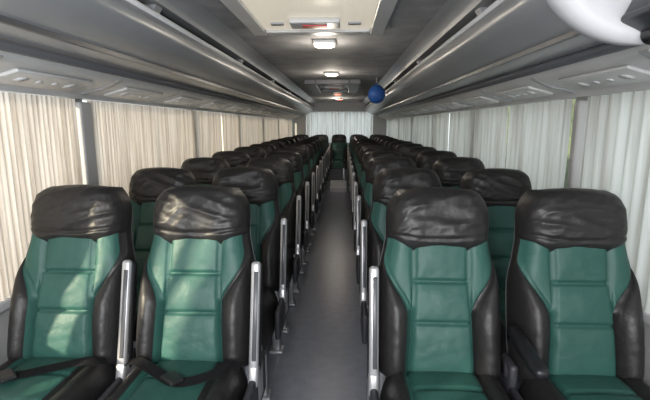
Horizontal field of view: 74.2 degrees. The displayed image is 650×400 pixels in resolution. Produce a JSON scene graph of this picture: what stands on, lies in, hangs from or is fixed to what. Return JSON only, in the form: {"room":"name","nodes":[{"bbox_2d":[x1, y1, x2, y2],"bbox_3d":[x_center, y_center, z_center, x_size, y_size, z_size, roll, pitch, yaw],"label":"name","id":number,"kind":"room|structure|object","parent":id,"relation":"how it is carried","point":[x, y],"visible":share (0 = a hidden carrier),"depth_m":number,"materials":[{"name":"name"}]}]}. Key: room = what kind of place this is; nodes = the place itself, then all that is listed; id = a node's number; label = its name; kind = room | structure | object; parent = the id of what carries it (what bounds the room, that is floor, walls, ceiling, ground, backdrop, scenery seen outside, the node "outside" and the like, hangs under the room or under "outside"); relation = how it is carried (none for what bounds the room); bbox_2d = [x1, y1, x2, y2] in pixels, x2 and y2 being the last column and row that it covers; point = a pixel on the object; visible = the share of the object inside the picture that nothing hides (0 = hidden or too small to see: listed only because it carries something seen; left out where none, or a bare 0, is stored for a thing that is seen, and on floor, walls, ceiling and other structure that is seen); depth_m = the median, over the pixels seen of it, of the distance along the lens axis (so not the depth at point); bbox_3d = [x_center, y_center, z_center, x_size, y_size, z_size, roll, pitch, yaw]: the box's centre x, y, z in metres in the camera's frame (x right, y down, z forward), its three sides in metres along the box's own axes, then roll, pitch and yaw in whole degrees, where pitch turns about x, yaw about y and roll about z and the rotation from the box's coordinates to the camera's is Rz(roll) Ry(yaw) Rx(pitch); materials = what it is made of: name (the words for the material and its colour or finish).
{"room":"vehicle interior","nodes":[
{"label":"vehicle interior","id":0,"kind":"room"},
{"bbox_2d":[0,91,287,365],"bbox_3d":[-1.137,-0.436,5.113,0.060,2.000,12.130,0,10,2],"label":"wall","id":1,"kind":"structure","parent":0,"point":[4,316],"depth_m":1.69,"materials":[{"name":"grey plastic"}]},
{"bbox_2d":[0,295,11,312],"bbox_3d":[-1.087,-0.207,5.141,0.040,0.040,12.080,0,10,2],"label":"trim","id":2,"kind":"structure","parent":1,"relation":"attached to","point":[4,304],"depth_m":1.64,"materials":[{"name":"grey plastic"}]},
{"bbox_2d":[0,92,82,300],"bbox_3d":[-1.229,-0.025,1.694,0.020,0.782,0.900,0,10,2],"label":"window curtain","id":3,"kind":"object","parent":1,"relation":"hanging from","point":[40,148],"visible":0.57,"depth_m":1.76,"materials":[{"name":"beige fabric"}]},
{"bbox_2d":[75,102,98,184],"bbox_3d":[-1.206,-0.112,2.196,0.046,0.758,0.100,0,10,2],"label":"trim","id":4,"kind":"structure","parent":1,"relation":"attached to","point":[83,109],"depth_m":2.14,"materials":[{"name":"grey"}]},
{"bbox_2d":[86,100,159,195],"bbox_3d":[-1.188,-0.191,2.645,0.020,0.782,0.793,0,10,2],"label":"window curtain","id":5,"kind":"object","parent":1,"relation":"hanging from","point":[126,140],"visible":0.46,"depth_m":2.54,"materials":[{"name":"beige fabric"}]},
{"bbox_2d":[0,0,316,119],"bbox_3d":[-0.777,-1.204,4.933,0.658,0.422,11.960,0,10,2],"label":"luggage rack","id":6,"kind":"object","parent":1,"relation":"attached to","point":[118,51],"visible":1,"depth_m":1.90,"materials":[{"name":"grey"}]},
{"bbox_2d":[156,107,196,168],"bbox_3d":[-1.155,-0.329,3.438,0.019,0.782,0.793,0,10,2],"label":"window curtain","id":7,"kind":"object","parent":1,"relation":"hanging from","point":[176,127],"visible":0.52,"depth_m":3.33,"materials":[{"name":"beige fabric"}]},
{"bbox_2d":[195,111,221,157],"bbox_3d":[-1.121,-0.467,4.230,0.019,0.782,0.793,0,10,2],"label":"window curtain","id":8,"kind":"object","parent":1,"relation":"hanging from","point":[208,124],"visible":0.52,"depth_m":4.13,"materials":[{"name":"beige fabric"}]},
{"bbox_2d":[221,113,239,150],"bbox_3d":[-1.087,-0.606,5.022,0.020,0.782,0.793,0,10,2],"label":"window curtain","id":9,"kind":"object","parent":1,"relation":"hanging from","point":[230,123],"visible":0.52,"depth_m":4.93,"materials":[{"name":"beige fabric"}]},
{"bbox_2d":[239,115,253,146],"bbox_3d":[-1.054,-0.744,5.814,0.019,0.782,0.793,0,10,2],"label":"window curtain","id":10,"kind":"object","parent":1,"relation":"hanging from","point":[246,122],"visible":0.57,"depth_m":5.74,"materials":[{"name":"beige fabric"}]},
{"bbox_2d":[253,116,263,143],"bbox_3d":[-1.020,-0.882,6.607,0.020,0.782,0.793,0,10,2],"label":"window curtain","id":11,"kind":"object","parent":1,"relation":"hanging from","point":[258,132],"visible":0.53,"depth_m":6.55,"materials":[{"name":"beige fabric"}]},
{"bbox_2d":[263,117,271,141],"bbox_3d":[-0.986,-1.020,7.399,0.019,0.782,0.793,0,10,2],"label":"window curtain","id":12,"kind":"object","parent":1,"relation":"hanging from","point":[267,125],"visible":0.45,"depth_m":7.34,"materials":[{"name":"beige fabric"}]},
{"bbox_2d":[271,118,277,139],"bbox_3d":[-0.953,-1.159,8.191,0.020,0.782,0.793,0,10,2],"label":"window curtain","id":13,"kind":"object","parent":1,"relation":"hanging from","point":[274,121],"visible":0.52,"depth_m":8.10,"materials":[{"name":"beige fabric"}]},
{"bbox_2d":[278,119,283,138],"bbox_3d":[-0.919,-1.297,8.984,0.020,0.782,0.793,0,10,2],"label":"window curtain","id":14,"kind":"object","parent":1,"relation":"hanging from","point":[280,121],"visible":0.44,"depth_m":8.88,"materials":[{"name":"beige fabric"}]},
{"bbox_2d":[284,119,288,136],"bbox_3d":[-0.885,-1.435,9.776,0.019,0.782,0.793,0,10,2],"label":"window curtain","id":15,"kind":"object","parent":1,"relation":"hanging from","point":[286,127],"visible":0.53,"depth_m":9.78,"materials":[{"name":"beige fabric"}]},
{"bbox_2d":[288,120,291,136],"bbox_3d":[-0.852,-1.571,10.552,0.020,0.782,0.760,0,10,2],"label":"window curtain","id":16,"kind":"object","parent":1,"relation":"hanging from","point":[289,121],"visible":0.43,"depth_m":10.53,"materials":[{"name":"beige fabric"}]},
{"bbox_2d":[137,0,446,102],"bbox_3d":[0.112,-1.440,4.875,2.540,0.060,12.200,0,10,2],"label":"ceiling","id":17,"kind":"structure","parent":0,"point":[367,58],"depth_m":3.14,"materials":[{"name":"plastic"}]},
{"bbox_2d":[220,0,397,35],"bbox_3d":[-0.057,-0.902,2.111,0.760,0.049,0.860,0,10,2],"label":"roof hatch","id":18,"kind":"object","parent":17,"relation":"attached to","point":[261,17],"visible":1,"depth_m":2.13,"materials":[{"name":"beige plastic"}]},
{"bbox_2d":[312,39,335,47],"bbox_3d":[-0.003,-1.045,2.886,0.150,0.033,0.190,0,10,2],"label":"recessed light","id":19,"kind":"object","parent":17,"relation":"in","point":[318,43],"visible":1,"depth_m":2.82,"materials":[{"name":"white plastic"}]},
{"bbox_2d":[324,72,338,75],"bbox_3d":[0.069,-1.342,4.589,0.150,0.033,0.190,0,10,2],"label":"recessed light","id":20,"kind":"object","parent":17,"relation":"in","point":[325,73],"visible":1,"depth_m":4.50,"materials":[{"name":"white plastic"}]},
{"bbox_2d":[304,79,360,92],"bbox_3d":[0.123,-1.570,5.969,0.690,0.060,1.500,0,10,2],"label":"roof hatch","id":21,"kind":"object","parent":17,"relation":"attached to","point":[315,85],"visible":1,"depth_m":5.56,"materials":[{"name":"grey plastic"}]},
{"bbox_2d":[368,83,384,103],"bbox_3d":[0.604,-1.284,5.034,0.204,0.302,0.204,0,10,2],"label":"balloon","id":22,"kind":"object","parent":17,"relation":"hanging from","point":[376,93],"visible":0.99,"depth_m":4.97,"materials":[{"name":"blue rubber"}]},
{"bbox_2d":[546,0,649,45],"bbox_3d":[0.350,-0.395,0.412,0.280,0.465,0.154,0,10,2],"label":"fan","id":23,"kind":"object","parent":17,"relation":"attached to","point":[614,22],"visible":1,"depth_m":0.46,"materials":[{"name":"white plastic"}]},
{"bbox_2d":[292,103,386,181],"bbox_3d":[0.366,-1.469,11.036,2.440,2.000,0.060,0,10,2],"label":"wall","id":24,"kind":"structure","parent":0,"point":[299,124],"depth_m":10.89,"materials":[{"name":"grey plastic"}]},
{"bbox_2d":[306,112,372,142],"bbox_3d":[0.363,-1.841,10.895,1.700,0.780,0.028,0,10,2],"label":"window curtain","id":25,"kind":"object","parent":24,"relation":"hanging from","point":[329,124],"visible":0.8,"depth_m":10.88,"materials":[{"name":"grey fabric"}]},
{"bbox_2d":[243,182,522,399],"bbox_3d":[0.112,0.590,5.229,2.540,0.060,12.200,0,10,2],"label":"floor","id":26,"kind":"structure","parent":0,"point":[324,356],"depth_m":3.14,"materials":[{"name":"plastic"}]},
{"bbox_2d":[0,184,137,399],"bbox_3d":[-0.942,0.590,1.497,0.473,1.224,0.725,0,10,2],"label":"passenger seat","id":27,"kind":"object","parent":26,"relation":"on","point":[72,314],"visible":0.99,"depth_m":1.56,"materials":[{"name":"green leather"}]},
{"bbox_2d":[0,357,115,399],"bbox_3d":[-0.964,0.673,1.383,0.416,0.176,0.470,0,10,2],"label":"seat cushion","id":28,"kind":"object","parent":27,"relation":"on","point":[37,378],"depth_m":1.42,"materials":[{"name":"green leather"}]},
{"bbox_2d":[129,167,196,340],"bbox_3d":[-0.910,0.465,2.233,0.473,1.217,0.754,0,10,2],"label":"passenger seat","id":29,"kind":"object","parent":26,"relation":"on","point":[146,185],"visible":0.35,"depth_m":2.33,"materials":[{"name":"black leather"}]},
{"bbox_2d":[134,283,139,340],"bbox_3d":[-0.933,0.547,2.104,0.416,0.176,0.470,0,10,2],"label":"seat cushion","id":30,"kind":"object","parent":29,"relation":"on","point":[138,284],"depth_m":1.94,"materials":[{"name":"black leather"}]},
{"bbox_2d":[107,185,265,399],"bbox_3d":[-0.470,0.593,1.477,0.473,1.224,0.725,0,10,2],"label":"passenger seat","id":31,"kind":"object","parent":26,"relation":"on","point":[199,314],"visible":1,"depth_m":1.54,"materials":[{"name":"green leather"}]},
{"bbox_2d":[107,360,247,399],"bbox_3d":[-0.492,0.677,1.363,0.416,0.176,0.470,0,10,2],"label":"seat cushion","id":32,"kind":"object","parent":31,"relation":"on","point":[144,382],"depth_m":1.39,"materials":[{"name":"green leather"}]},
{"bbox_2d":[181,157,229,184],"bbox_3d":[-0.879,0.334,2.979,0.473,1.217,0.756,0,10,2],"label":"passenger seat","id":33,"kind":"object","parent":26,"relation":"on","point":[204,169],"visible":0.16,"depth_m":3.09,"materials":[{"name":"black leather"}]},
{"bbox_2d":[211,151,250,167],"bbox_3d":[-0.848,0.206,3.700,0.473,1.222,0.734,0,10,2],"label":"passenger seat","id":34,"kind":"object","parent":26,"relation":"on","point":[234,158],"visible":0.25,"depth_m":3.80,"materials":[{"name":"black leather"}]},
{"bbox_2d":[233,146,265,159],"bbox_3d":[-0.816,0.074,4.454,0.473,1.224,0.727,0,10,2],"label":"passenger seat","id":35,"kind":"object","parent":26,"relation":"on","point":[253,152],"visible":0.16,"depth_m":4.55,"materials":[{"name":"black leather"}]},
{"bbox_2d":[212,167,288,399],"bbox_3d":[-0.439,0.467,2.199,0.473,1.224,0.726,0,10,2],"label":"passenger seat","id":36,"kind":"object","parent":26,"relation":"on","point":[269,230],"visible":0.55,"depth_m":2.28,"materials":[{"name":"black leather"}]},
{"bbox_2d":[261,285,277,352],"bbox_3d":[-0.461,0.551,2.084,0.416,0.176,0.470,0,10,2],"label":"seat cushion","id":37,"kind":"object","parent":36,"relation":"on","point":[269,301],"depth_m":2.06,"materials":[{"name":"black leather"}]},
{"bbox_2d":[250,144,275,153],"bbox_3d":[-0.785,-0.051,5.176,0.473,1.222,0.734,0,10,2],"label":"passenger seat","id":38,"kind":"object","parent":26,"relation":"on","point":[267,148],"visible":0.09,"depth_m":5.28,"materials":[{"name":"black leather"}]},
{"bbox_2d":[261,141,284,150],"bbox_3d":[-0.753,-0.184,5.930,0.473,1.224,0.723,0,10,2],"label":"passenger seat","id":39,"kind":"object","parent":26,"relation":"on","point":[278,145],"visible":0.15,"depth_m":6.03,"materials":[{"name":"black leather"}]},
{"bbox_2d":[245,158,301,354],"bbox_3d":[-0.406,0.338,2.964,0.473,1.214,0.763,0,10,2],"label":"passenger seat","id":40,"kind":"object","parent":26,"relation":"on","point":[290,204],"visible":0.41,"depth_m":3.04,"materials":[{"name":"black leather"}]},
{"bbox_2d":[287,246,293,284],"bbox_3d":[-0.429,0.421,2.830,0.416,0.176,0.470,0,10,2],"label":"seat cushion","id":41,"kind":"object","parent":40,"relation":"on","point":[290,271],"depth_m":2.84,"materials":[{"name":"black leather"}]},
{"bbox_2d":[270,139,289,147],"bbox_3d":[-0.722,-0.314,6.663,0.473,1.227,0.707,0,10,2],"label":"passenger seat","id":42,"kind":"object","parent":26,"relation":"on","point":[286,143],"visible":0.09,"depth_m":6.76,"materials":[{"name":"black leather"}]},
{"bbox_2d":[264,151,309,305],"bbox_3d":[-0.376,0.210,3.683,0.473,1.220,0.740,0,10,2],"label":"passenger seat","id":43,"kind":"object","parent":26,"relation":"on","point":[302,188],"visible":0.34,"depth_m":3.77,"materials":[{"name":"black leather"}]},
{"bbox_2d":[292,228,303,253],"bbox_3d":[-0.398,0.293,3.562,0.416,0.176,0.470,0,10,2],"label":"armrest","id":44,"kind":"object","parent":43,"relation":"on","point":[302,233],"depth_m":3.55,"materials":[{"name":"grey metal"}]},
{"bbox_2d":[279,138,294,143],"bbox_3d":[-0.690,-0.443,7.409,0.473,1.225,0.721,0,10,2],"label":"passenger seat","id":45,"kind":"object","parent":26,"relation":"on","point":[292,141],"visible":0.05,"depth_m":7.52,"materials":[{"name":"black leather"}]},
{"bbox_2d":[284,137,299,141],"bbox_3d":[-0.660,-0.569,8.129,0.473,1.225,0.719,0,10,2],"label":"passenger seat","id":46,"kind":"object","parent":26,"relation":"on","point":[296,139],"visible":0.1,"depth_m":8.24,"materials":[{"name":"black leather"}]},
{"bbox_2d":[278,147,315,273],"bbox_3d":[-0.343,0.078,4.450,0.473,1.216,0.759,0,10,2],"label":"passenger seat","id":47,"kind":"object","parent":26,"relation":"on","point":[310,177],"visible":0.27,"depth_m":4.54,"materials":[{"name":"black leather"}]},
{"bbox_2d":[287,144,318,251],"bbox_3d":[-0.313,-0.048,5.155,0.473,1.223,0.731,0,10,2],"label":"passenger seat","id":48,"kind":"object","parent":26,"relation":"on","point":[309,148],"visible":0.19,"depth_m":5.25,"materials":[{"name":"black leather"}]},
{"bbox_2d":[294,141,321,234],"bbox_3d":[-0.281,-0.181,5.914,0.473,1.223,0.729,0,10,2],"label":"passenger seat","id":49,"kind":"object","parent":26,"relation":"on","point":[313,144],"visible":0.23,"depth_m":6.00,"materials":[{"name":"black leather"}]},
{"bbox_2d":[299,139,324,222],"bbox_3d":[-0.250,-0.310,6.649,0.473,1.225,0.718,0,10,2],"label":"passenger seat","id":50,"kind":"object","parent":26,"relation":"on","point":[320,157],"visible":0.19,"depth_m":6.74,"materials":[{"name":"black leather"}]},
{"bbox_2d":[305,139,325,212],"bbox_3d":[-0.217,-0.438,7.412,0.473,1.214,0.764,0,10,2],"label":"passenger seat","id":51,"kind":"object","parent":26,"relation":"on","point":[319,140],"visible":0.15,"depth_m":7.47,"materials":[{"name":"black leather"}]},
{"bbox_2d":[307,137,327,204],"bbox_3d":[-0.188,-0.565,8.106,0.473,1.226,0.712,0,10,2],"label":"passenger seat","id":52,"kind":"object","parent":26,"relation":"on","point":[320,138],"visible":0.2,"depth_m":8.20,"materials":[{"name":"black leather"}]},
{"bbox_2d":[311,136,328,197],"bbox_3d":[-0.157,-0.693,8.834,0.473,1.227,0.710,0,10,2],"label":"passenger seat","id":53,"kind":"object","parent":26,"relation":"on","point":[323,137],"visible":0.16,"depth_m":8.93,"materials":[{"name":"black leather"}]},
{"bbox_2d":[314,135,329,191],"bbox_3d":[-0.125,-0.821,9.572,0.473,1.226,0.710,0,10,2],"label":"passenger seat","id":54,"kind":"object","parent":26,"relation":"on","point":[314,135],"visible":0.11,"depth_m":9.64,"materials":[{"name":"black leather"}]},
{"bbox_2d":[319,134,328,186],"bbox_3d":[-0.109,-0.955,10.348,0.440,1.223,0.727,0,10,2],"label":"passenger seat","id":55,"kind":"object","parent":26,"relation":"on","point":[319,134],"visible":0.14,"depth_m":10.47,"materials":[{"name":"black leather"}]},
{"bbox_2d":[330,186,345,191],"bbox_3d":[0.295,-0.243,9.536,0.360,0.100,0.240,0,10,2],"label":"step","id":56,"kind":"structure","parent":26,"relation":"on","point":[332,188],"depth_m":9.42,"materials":[{"name":"white plastic"}]},
{"bbox_2d":[330,180,345,185],"bbox_3d":[0.306,-0.337,9.783,0.360,0.200,0.240,0,10,2],"label":"step","id":57,"kind":"structure","parent":26,"relation":"on","point":[332,182],"depth_m":9.66,"materials":[{"name":"white plastic"}]},
{"bbox_2d":[330,134,347,179],"bbox_3d":[0.332,-0.947,10.287,0.440,1.228,0.704,0,10,2],"label":"passenger seat","id":58,"kind":"object","parent":26,"relation":"on","point":[338,149],"visible":0.97,"depth_m":10.35,"materials":[{"name":"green leather"}]},
{"bbox_2d":[330,159,346,167],"bbox_3d":[0.327,-0.863,10.184,0.416,0.176,0.470,0,10,2],"label":"seat cushion","id":59,"kind":"object","parent":58,"relation":"on","point":[335,163],"depth_m":9.97,"materials":[{"name":"green leather"}]},
{"bbox_2d":[347,135,363,171],"bbox_3d":[0.725,-0.814,9.518,0.473,1.230,0.689,0,10,2],"label":"passenger seat","id":60,"kind":"object","parent":26,"relation":"on","point":[352,135],"visible":0.1,"depth_m":9.63,"materials":[{"name":"black leather"}]},
{"bbox_2d":[347,136,365,172],"bbox_3d":[0.693,-0.683,8.770,0.473,1.231,0.681,0,10,2],"label":"passenger seat","id":61,"kind":"object","parent":26,"relation":"on","point":[353,136],"visible":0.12,"depth_m":8.87,"materials":[{"name":"black leather"}]},
{"bbox_2d":[348,137,366,153],"bbox_3d":[0.663,-0.554,8.056,0.473,1.222,0.733,0,10,2],"label":"passenger seat","id":62,"kind":"object","parent":26,"relation":"on","point":[355,137],"visible":0.13,"depth_m":8.19,"materials":[{"name":"black leather"}]},
{"bbox_2d":[348,138,368,184],"bbox_3d":[0.632,-0.430,7.334,0.473,1.225,0.720,0,10,2],"label":"passenger seat","id":63,"kind":"object","parent":26,"relation":"on","point":[349,154],"visible":0.09,"depth_m":7.45,"materials":[{"name":"black leather"}]},
{"bbox_2d":[349,139,374,193],"bbox_3d":[0.599,-0.296,6.543,0.473,1.233,0.668,0,10,2],"label":"passenger seat","id":64,"kind":"object","parent":26,"relation":"on","point":[356,141],"visible":0.16,"depth_m":6.65,"materials":[{"name":"black leather"}]},
{"bbox_2d":[349,141,378,191],"bbox_3d":[0.568,-0.170,5.824,0.473,1.232,0.680,0,10,2],"label":"passenger seat","id":65,"kind":"object","parent":26,"relation":"on","point":[359,142],"visible":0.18,"depth_m":5.93,"materials":[{"name":"black leather"}]},
{"bbox_2d":[350,143,384,213],"bbox_3d":[0.537,-0.041,5.087,0.473,1.232,0.676,0,10,2],"label":"passenger seat","id":66,"kind":"object","parent":26,"relation":"on","point":[352,168],"visible":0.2,"depth_m":5.18,"materials":[{"name":"black leather"}]},
{"bbox_2d":[351,146,391,228],"bbox_3d":[0.505,0.089,4.338,0.473,1.232,0.677,0,10,2],"label":"passenger seat","id":67,"kind":"object","parent":26,"relation":"on","point":[355,178],"visible":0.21,"depth_m":4.43,"materials":[{"name":"black leather"}]},
{"bbox_2d":[353,151,401,308],"bbox_3d":[0.473,0.219,3.597,0.473,1.231,0.686,0,10,2],"label":"passenger seat","id":68,"kind":"object","parent":26,"relation":"on","point":[358,188],"visible":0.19,"depth_m":3.69,"materials":[{"name":"black leather"}]},
{"bbox_2d":[376,137,392,142],"bbox_3d":[1.132,-0.551,8.023,0.477,1.228,0.706,0,10,2],"label":"passenger seat","id":69,"kind":"object","parent":26,"relation":"on","point":[379,139],"visible":0.06,"depth_m":8.13,"materials":[{"name":"black leather"}]},
{"bbox_2d":[355,156,416,292],"bbox_3d":[0.443,0.344,2.878,0.473,1.232,0.680,0,10,2],"label":"passenger seat","id":70,"kind":"object","parent":26,"relation":"on","point":[363,205],"visible":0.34,"depth_m":2.96,"materials":[{"name":"black leather"}]},
{"bbox_2d":[379,138,397,144],"bbox_3d":[1.102,-0.426,7.318,0.477,1.223,0.726,0,10,2],"label":"passenger seat","id":71,"kind":"object","parent":26,"relation":"on","point":[382,141],"visible":0.12,"depth_m":7.43,"materials":[{"name":"black leather"}]},
{"bbox_2d":[384,140,403,146],"bbox_3d":[1.070,-0.293,6.547,0.477,1.226,0.715,0,10,2],"label":"passenger seat","id":72,"kind":"object","parent":26,"relation":"on","point":[387,143],"visible":0.09,"depth_m":6.65,"materials":[{"name":"black leather"}]},
{"bbox_2d":[359,167,440,397],"bbox_3d":[0.411,0.477,2.129,0.473,1.228,0.704,0,10,2],"label":"passenger seat","id":73,"kind":"object","parent":26,"relation":"on","point":[386,182],"visible":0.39,"depth_m":2.21,"materials":[{"name":"black leather"}]},
{"bbox_2d":[389,141,412,150],"bbox_3d":[1.038,-0.166,5.801,0.477,1.232,0.673,0,10,2],"label":"passenger seat","id":74,"kind":"object","parent":26,"relation":"on","point":[393,145],"visible":0.06,"depth_m":5.89,"materials":[{"name":"black leather"}]},
{"bbox_2d":[395,143,422,156],"bbox_3d":[1.007,-0.038,5.065,0.477,1.232,0.671,0,10,2],"label":"passenger seat","id":75,"kind":"object","parent":26,"relation":"on","point":[400,148],"visible":0.16,"depth_m":5.15,"materials":[{"name":"black leather"}]},
{"bbox_2d":[403,146,436,161],"bbox_3d":[0.975,0.093,4.323,0.477,1.231,0.684,0,10,2],"label":"passenger seat","id":76,"kind":"object","parent":26,"relation":"on","point":[412,153],"visible":0.16,"depth_m":4.41,"materials":[{"name":"black leather"}]},
{"bbox_2d":[415,150,456,169],"bbox_3d":[0.943,0.223,3.568,0.477,1.234,0.666,0,10,2],"label":"passenger seat","id":77,"kind":"object","parent":26,"relation":"on","point":[425,159],"visible":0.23,"depth_m":3.64,"materials":[{"name":"black leather"}]},
{"bbox_2d":[367,187,509,399],"bbox_3d":[0.380,0.604,1.396,0.473,1.230,0.693,0,10,2],"label":"passenger seat","id":78,"kind":"object","parent":26,"relation":"on","point":[434,319],"visible":1,"depth_m":1.47,"materials":[{"name":"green leather"}]},
{"bbox_2d":[379,371,509,399],"bbox_3d":[0.391,0.688,1.297,0.416,0.176,0.470,0,10,2],"label":"seat cushion","id":79,"kind":"object","parent":78,"relation":"on","point":[397,385],"depth_m":1.38,"materials":[{"name":"green leather"}]},
{"bbox_2d":[432,157,484,187],"bbox_3d":[0.913,0.348,2.862,0.477,1.231,0.686,0,10,2],"label":"passenger seat","id":80,"kind":"object","parent":26,"relation":"on","point":[450,171],"visible":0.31,"depth_m":2.94,"materials":[{"name":"black leather"}]},
{"bbox_2d":[459,168,531,353],"bbox_3d":[0.881,0.481,2.118,0.477,1.225,0.721,0,10,2],"label":"passenger seat","id":81,"kind":"object","parent":26,"relation":"on","point":[501,189],"visible":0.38,"depth_m":2.20,"materials":[{"name":"black leather"}]},
{"bbox_2d":[499,291,506,353],"bbox_3d":[0.894,0.565,2.005,0.416,0.176,0.470,0,10,2],"label":"seat cushion","id":82,"kind":"object","parent":81,"relation":"on","point":[501,293],"depth_m":1.84,"materials":[{"name":"black leather"}]},
{"bbox_2d":[497,188,649,399],"bbox_3d":[0.850,0.608,1.377,0.477,1.229,0.693,0,10,2],"label":"passenger seat","id":83,"kind":"object","parent":26,"relation":"on","point":[574,312],"visible":1,"depth_m":1.45,"materials":[{"name":"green leather"}]},
{"bbox_2d":[518,374,649,399],"bbox_3d":[0.864,0.692,1.278,0.416,0.176,0.470,0,10,2],"label":"seat cushion","id":84,"kind":"object","parent":83,"relation":"on","point":[558,386],"depth_m":1.38,"materials":[{"name":"green leather"}]},
{"bbox_2d":[407,89,649,385],"bbox_3d":[1.361,-0.418,5.010,0.060,2.000,12.130,0,10,2],"label":"wall","id":85,"kind":"structure","parent":0,"point":[646,379],"depth_m":1.58,"materials":[{"name":"grey plastic"}]},
{"bbox_2d":[386,120,389,136],"bbox_3d":[1.542,-1.552,10.446,0.036,0.782,0.775,0,10,2],"label":"window curtain","id":86,"kind":"object","parent":85,"relation":"hanging from","point":[388,121],"visible":0.34,"depth_m":10.34,"materials":[{"name":"grey fabric"}]},
{"bbox_2d":[390,119,393,137],"bbox_3d":[1.508,-1.415,9.662,0.033,0.782,0.793,0,10,2],"label":"window curtain","id":87,"kind":"object","parent":85,"relation":"hanging from","point":[391,120],"visible":0.48,"depth_m":9.57,"materials":[{"name":"grey fabric"}]},
{"bbox_2d":[394,119,398,139],"bbox_3d":[1.474,-1.277,8.870,0.035,0.782,0.793,0,10,2],"label":"window curtain","id":88,"kind":"object","parent":85,"relation":"hanging from","point":[396,121],"visible":0.49,"depth_m":8.82,"materials":[{"name":"grey fabric"}]},
{"bbox_2d":[399,118,404,139],"bbox_3d":[1.440,-1.139,8.078,0.036,0.782,0.793,0,10,2],"label":"window curtain","id":89,"kind":"object","parent":85,"relation":"hanging from","point":[401,120],"visible":0.4,"depth_m":8.04,"materials":[{"name":"grey fabric"}]},
{"bbox_2d":[404,117,411,140],"bbox_3d":[1.407,-1.000,7.285,0.034,0.782,0.793,0,10,2],"label":"window curtain","id":90,"kind":"object","parent":85,"relation":"hanging from","point":[408,121],"visible":0.52,"depth_m":7.20,"materials":[{"name":"grey fabric"}]},
{"bbox_2d":[411,116,421,143],"bbox_3d":[1.373,-0.862,6.493,0.035,0.782,0.793,0,10,2],"label":"window curtain","id":91,"kind":"object","parent":85,"relation":"hanging from","point":[416,121],"visible":0.49,"depth_m":6.39,"materials":[{"name":"grey fabric"}]},
{"bbox_2d":[421,115,432,146],"bbox_3d":[1.339,-0.724,5.701,0.034,0.782,0.793,0,10,2],"label":"window curtain","id":92,"kind":"object","parent":85,"relation":"hanging from","point":[427,121],"visible":0.48,"depth_m":5.59,"materials":[{"name":"grey fabric"}]},
{"bbox_2d":[432,113,448,150],"bbox_3d":[1.306,-0.586,4.909,0.036,0.782,0.793,0,10,2],"label":"window curtain","id":93,"kind":"object","parent":85,"relation":"hanging from","point":[440,121],"visible":0.51,"depth_m":4.82,"materials":[{"name":"grey fabric"}]},
{"bbox_2d":[448,110,471,156],"bbox_3d":[1.272,-0.447,4.116,0.031,0.782,0.793,0,10,2],"label":"window curtain","id":94,"kind":"object","parent":85,"relation":"hanging from","point":[460,123],"visible":0.5,"depth_m":4.00,"materials":[{"name":"grey fabric"}]},
{"bbox_2d":[470,106,507,168],"bbox_3d":[1.238,-0.309,3.324,0.034,0.782,0.793,0,10,2],"label":"window curtain","id":95,"kind":"object","parent":85,"relation":"hanging from","point":[489,125],"visible":0.58,"depth_m":3.19,"materials":[{"name":"grey fabric"}]},
{"bbox_2d":[362,0,649,119],"bbox_3d":[0.999,-1.191,4.860,0.658,0.422,11.960,0,10,2],"label":"luggage rack","id":96,"kind":"object","parent":85,"relation":"attached to","point":[471,54],"visible":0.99,"depth_m":1.94,"materials":[{"name":"grey plastic"}]},
{"bbox_2d":[506,99,572,189],"bbox_3d":[1.205,-0.171,2.532,0.035,0.782,0.793,0,10,2],"label":"window curtain","id":97,"kind":"object","parent":85,"relation":"hanging from","point":[538,133],"visible":0.56,"depth_m":2.38,"materials":[{"name":"grey fabric"}]},
{"bbox_2d":[567,100,586,187],"bbox_3d":[1.182,-0.086,2.043,0.046,0.758,0.050,0,10,2],"label":"trim","id":98,"kind":"structure","parent":85,"relation":"attached to","point":[575,159],"depth_m":2.00,"materials":[{"name":"grey"}]},
{"bbox_2d":[579,90,649,312],"bbox_3d":[1.167,-0.016,1.647,0.035,0.782,0.725,0,10,2],"label":"window curtain","id":99,"kind":"object","parent":85,"relation":"hanging from","point":[616,142],"visible":0.56,"depth_m":1.66,"materials":[{"name":"grey fabric"}]},
{"bbox_2d":[642,306,649,325],"bbox_3d":[1.310,-0.190,5.042,0.040,0.040,12.080,0,10,2],"label":"trim","id":100,"kind":"structure","parent":85,"relation":"attached to","point":[646,316],"depth_m":1.53,"materials":[{"name":"grey plastic"}]},
{"label":"outside","id":101,"kind":"structure","parent":0,"visible":0},
{"bbox_2d":[505,99,575,187],"bbox_3d":[3.533,-0.211,5.909,0.493,3.135,14.000,0,10,2],"label":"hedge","id":102,"kind":"object","parent":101,"point":[574,101],"visible":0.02,"depth_m":6.30,"materials":[{"name":"green plant"}]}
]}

